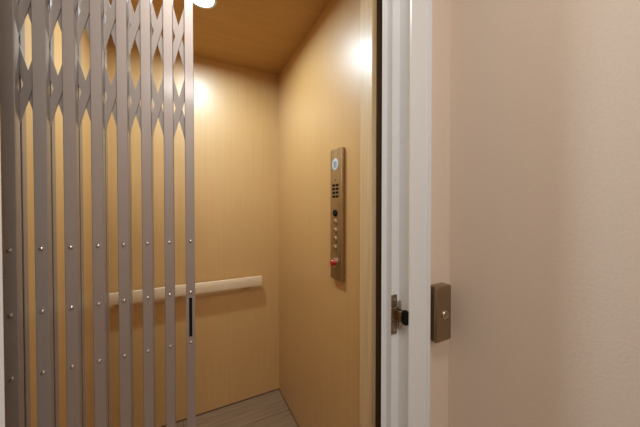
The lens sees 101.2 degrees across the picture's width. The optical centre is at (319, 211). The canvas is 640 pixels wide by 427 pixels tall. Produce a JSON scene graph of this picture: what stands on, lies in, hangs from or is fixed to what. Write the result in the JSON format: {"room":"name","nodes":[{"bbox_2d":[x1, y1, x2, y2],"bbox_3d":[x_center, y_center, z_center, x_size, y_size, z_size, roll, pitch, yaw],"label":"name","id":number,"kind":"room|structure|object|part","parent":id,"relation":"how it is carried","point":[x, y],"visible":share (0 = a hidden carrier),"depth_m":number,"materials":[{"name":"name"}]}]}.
{"room":"elevator landing","nodes":[
{"label":"elevator landing","id":0,"kind":"room"},
{"bbox_2d":[0,13,93,426],"bbox_3d":[-0.912,0.160,0.901,0.020,2.170,1.000,0,1,-27],"label":"wall","id":1,"kind":"structure","parent":0,"point":[85,43],"depth_m":0.93,"materials":[{"name":"brown wood"}]},
{"bbox_2d":[107,36,278,426],"bbox_3d":[-0.719,0.151,1.572,0.975,2.170,0.020,0,1,-27],"label":"wall","id":2,"kind":"structure","parent":0,"point":[236,108],"depth_m":1.60,"materials":[{"name":"brown wood"}]},
{"bbox_2d":[109,275,261,305],"bbox_3d":[-0.737,0.445,1.527,0.797,0.060,0.050,0,1,-27],"label":"handrail","id":3,"kind":"object","parent":2,"relation":"attached to","point":[228,284],"visible":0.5,"depth_m":1.53,"materials":[{"name":"brown wood"}]},
{"bbox_2d":[160,388,278,426],"bbox_3d":[-0.705,1.213,1.581,0.953,0.006,0.003,0,1,-27],"label":"baseboard","id":4,"kind":"structure","parent":2,"relation":"attached to","point":[278,388],"depth_m":1.64,"materials":[{"name":"brown wood"}]},
{"bbox_2d":[109,0,330,74],"bbox_3d":[-0.472,-0.917,1.096,0.955,0.020,1.025,0,1,-27],"label":"ceiling","id":5,"kind":"structure","parent":0,"point":[260,35],"depth_m":1.31,"materials":[{"name":"brown wood"}]},
{"bbox_2d":[193,0,216,8],"bbox_3d":[-0.502,-0.908,1.116,0.120,0.008,0.120,0,1,-27],"label":"recessed light","id":6,"kind":"object","parent":5,"relation":"in","point":[206,4],"visible":0.94,"depth_m":1.15,"materials":[{"name":"white paint"}]},
{"bbox_2d":[194,0,212,4],"bbox_3d":[-0.502,-0.910,1.115,0.091,0.002,0.091,0,1,13],"label":"diffuser","id":7,"kind":"object","parent":6,"relation":"attached to","point":[196,2],"depth_m":1.14,"materials":[{"name":"white plastic"}]},
{"bbox_2d":[165,390,297,426],"bbox_3d":[-0.466,1.233,1.113,0.955,0.020,1.055,0,1,-27],"label":"floor","id":8,"kind":"structure","parent":0,"point":[270,409],"depth_m":1.57,"materials":[{"name":"brown wood"}]},
{"bbox_2d":[0,0,195,426],"bbox_3d":[-0.472,0.214,0.568,0.365,2.008,0.043,0,1,-27],"label":"gate","id":9,"kind":"object","parent":8,"relation":"on","point":[40,85],"visible":1,"depth_m":0.55,"materials":[{"name":"grey metal"}]},
{"bbox_2d":[278,0,359,426],"bbox_3d":[-0.048,0.154,1.353,0.020,2.170,1.020,0,1,-27],"label":"wall","id":10,"kind":"structure","parent":0,"point":[319,85],"depth_m":1.23,"materials":[{"name":"brown wood"}]},
{"bbox_2d":[279,389,298,426],"bbox_3d":[-0.060,1.216,1.365,0.003,0.006,0.967,0,1,-27],"label":"baseboard","id":11,"kind":"structure","parent":10,"relation":"attached to","point":[279,389],"depth_m":1.62,"materials":[{"name":"brown wood"}]},
{"bbox_2d":[330,147,344,281],"bbox_3d":[0.061,0.011,1.069,0.040,0.534,0.087,0,1,-27],"label":"control panel","id":12,"kind":"object","parent":10,"relation":"attached to","point":[337,262],"visible":1,"depth_m":1.05,"materials":[{"name":"brown metal"}]},
{"bbox_2d":[360,0,376,426],"bbox_3d":[0.163,0.161,0.897,0.018,2.130,0.067,0,1,-27],"label":"trim","id":13,"kind":"structure","parent":10,"relation":"attached to","point":[368,8],"depth_m":0.88,"materials":[{"name":"brown wood"}]},
{"bbox_2d":[375,0,381,426],"bbox_3d":[0.208,0.161,0.897,0.058,2.130,0.021,0,1,-27],"label":"trim","id":14,"kind":"structure","parent":10,"relation":"attached to","point":[379,2],"depth_m":0.88,"materials":[{"name":"brown"}]},
{"bbox_2d":[430,0,450,426],"bbox_3d":[0.347,0.016,0.853,0.243,2.460,0.100,0,1,-27],"label":"wall","id":15,"kind":"structure","parent":0,"point":[441,9],"depth_m":0.81,"materials":[{"name":"paint"}]},
{"bbox_2d":[381,0,431,426],"bbox_3d":[0.253,0.147,0.770,0.146,2.160,0.155,0,1,-27],"label":"door frame","id":16,"kind":"structure","parent":15,"relation":"in","point":[399,315],"depth_m":0.75,"materials":[{"name":"white metal"}]},
{"bbox_3d":[0.212,0.333,0.753,0.020,0.036,0.004,0,1,-27],"label":"plate","id":17,"kind":"part","parent":16,"relation":"part of","materials":[{"name":"brown metal"}]},
{"bbox_3d":[0.212,0.256,0.752,0.020,0.036,0.004,0,1,-27],"label":"plate","id":18,"kind":"part","parent":16,"relation":"part of","materials":[{"name":"brown metal"}]},
{"bbox_3d":[0.216,0.294,0.754,0.028,0.037,0.005,0,1,-27],"label":"plate","id":19,"kind":"part","parent":16,"relation":"part of","materials":[{"name":"brown metal"}]},
{"bbox_3d":[0.228,0.294,0.745,0.016,0.029,0.020,0,1,-27],"label":"keeper arm","id":20,"kind":"part","parent":16,"relation":"part of","materials":[{"name":"brown metal"}]},
{"bbox_2d":[430,283,450,342],"bbox_3d":[0.358,0.300,0.784,0.066,0.164,0.040,0,1,-27],"label":"button","id":21,"kind":"object","parent":15,"relation":"attached to","point":[440,304],"visible":0.92,"depth_m":0.77,"materials":[{"name":"brown metal"}]},
{"bbox_2d":[448,0,639,426],"bbox_3d":[1.113,0.035,-0.470,0.080,2.460,2.952,0,1,-27],"label":"wall","id":22,"kind":"structure","parent":0,"point":[544,203],"depth_m":0.61,"materials":[{"name":"paint"}]},
{"bbox_3d":[-1.123,0.027,0.104,1.292,2.460,0.100,0,1,-27],"label":"wall","id":23,"kind":"structure","parent":0,"visible":0},
{"bbox_2d":[0,168,4,426],"bbox_3d":[-0.553,0.153,0.360,0.085,2.160,0.130,0,1,10],"label":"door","id":24,"kind":"structure","parent":23,"relation":"in","point":[2,405],"depth_m":0.41,"materials":[{"name":"white paint"}]}
]}

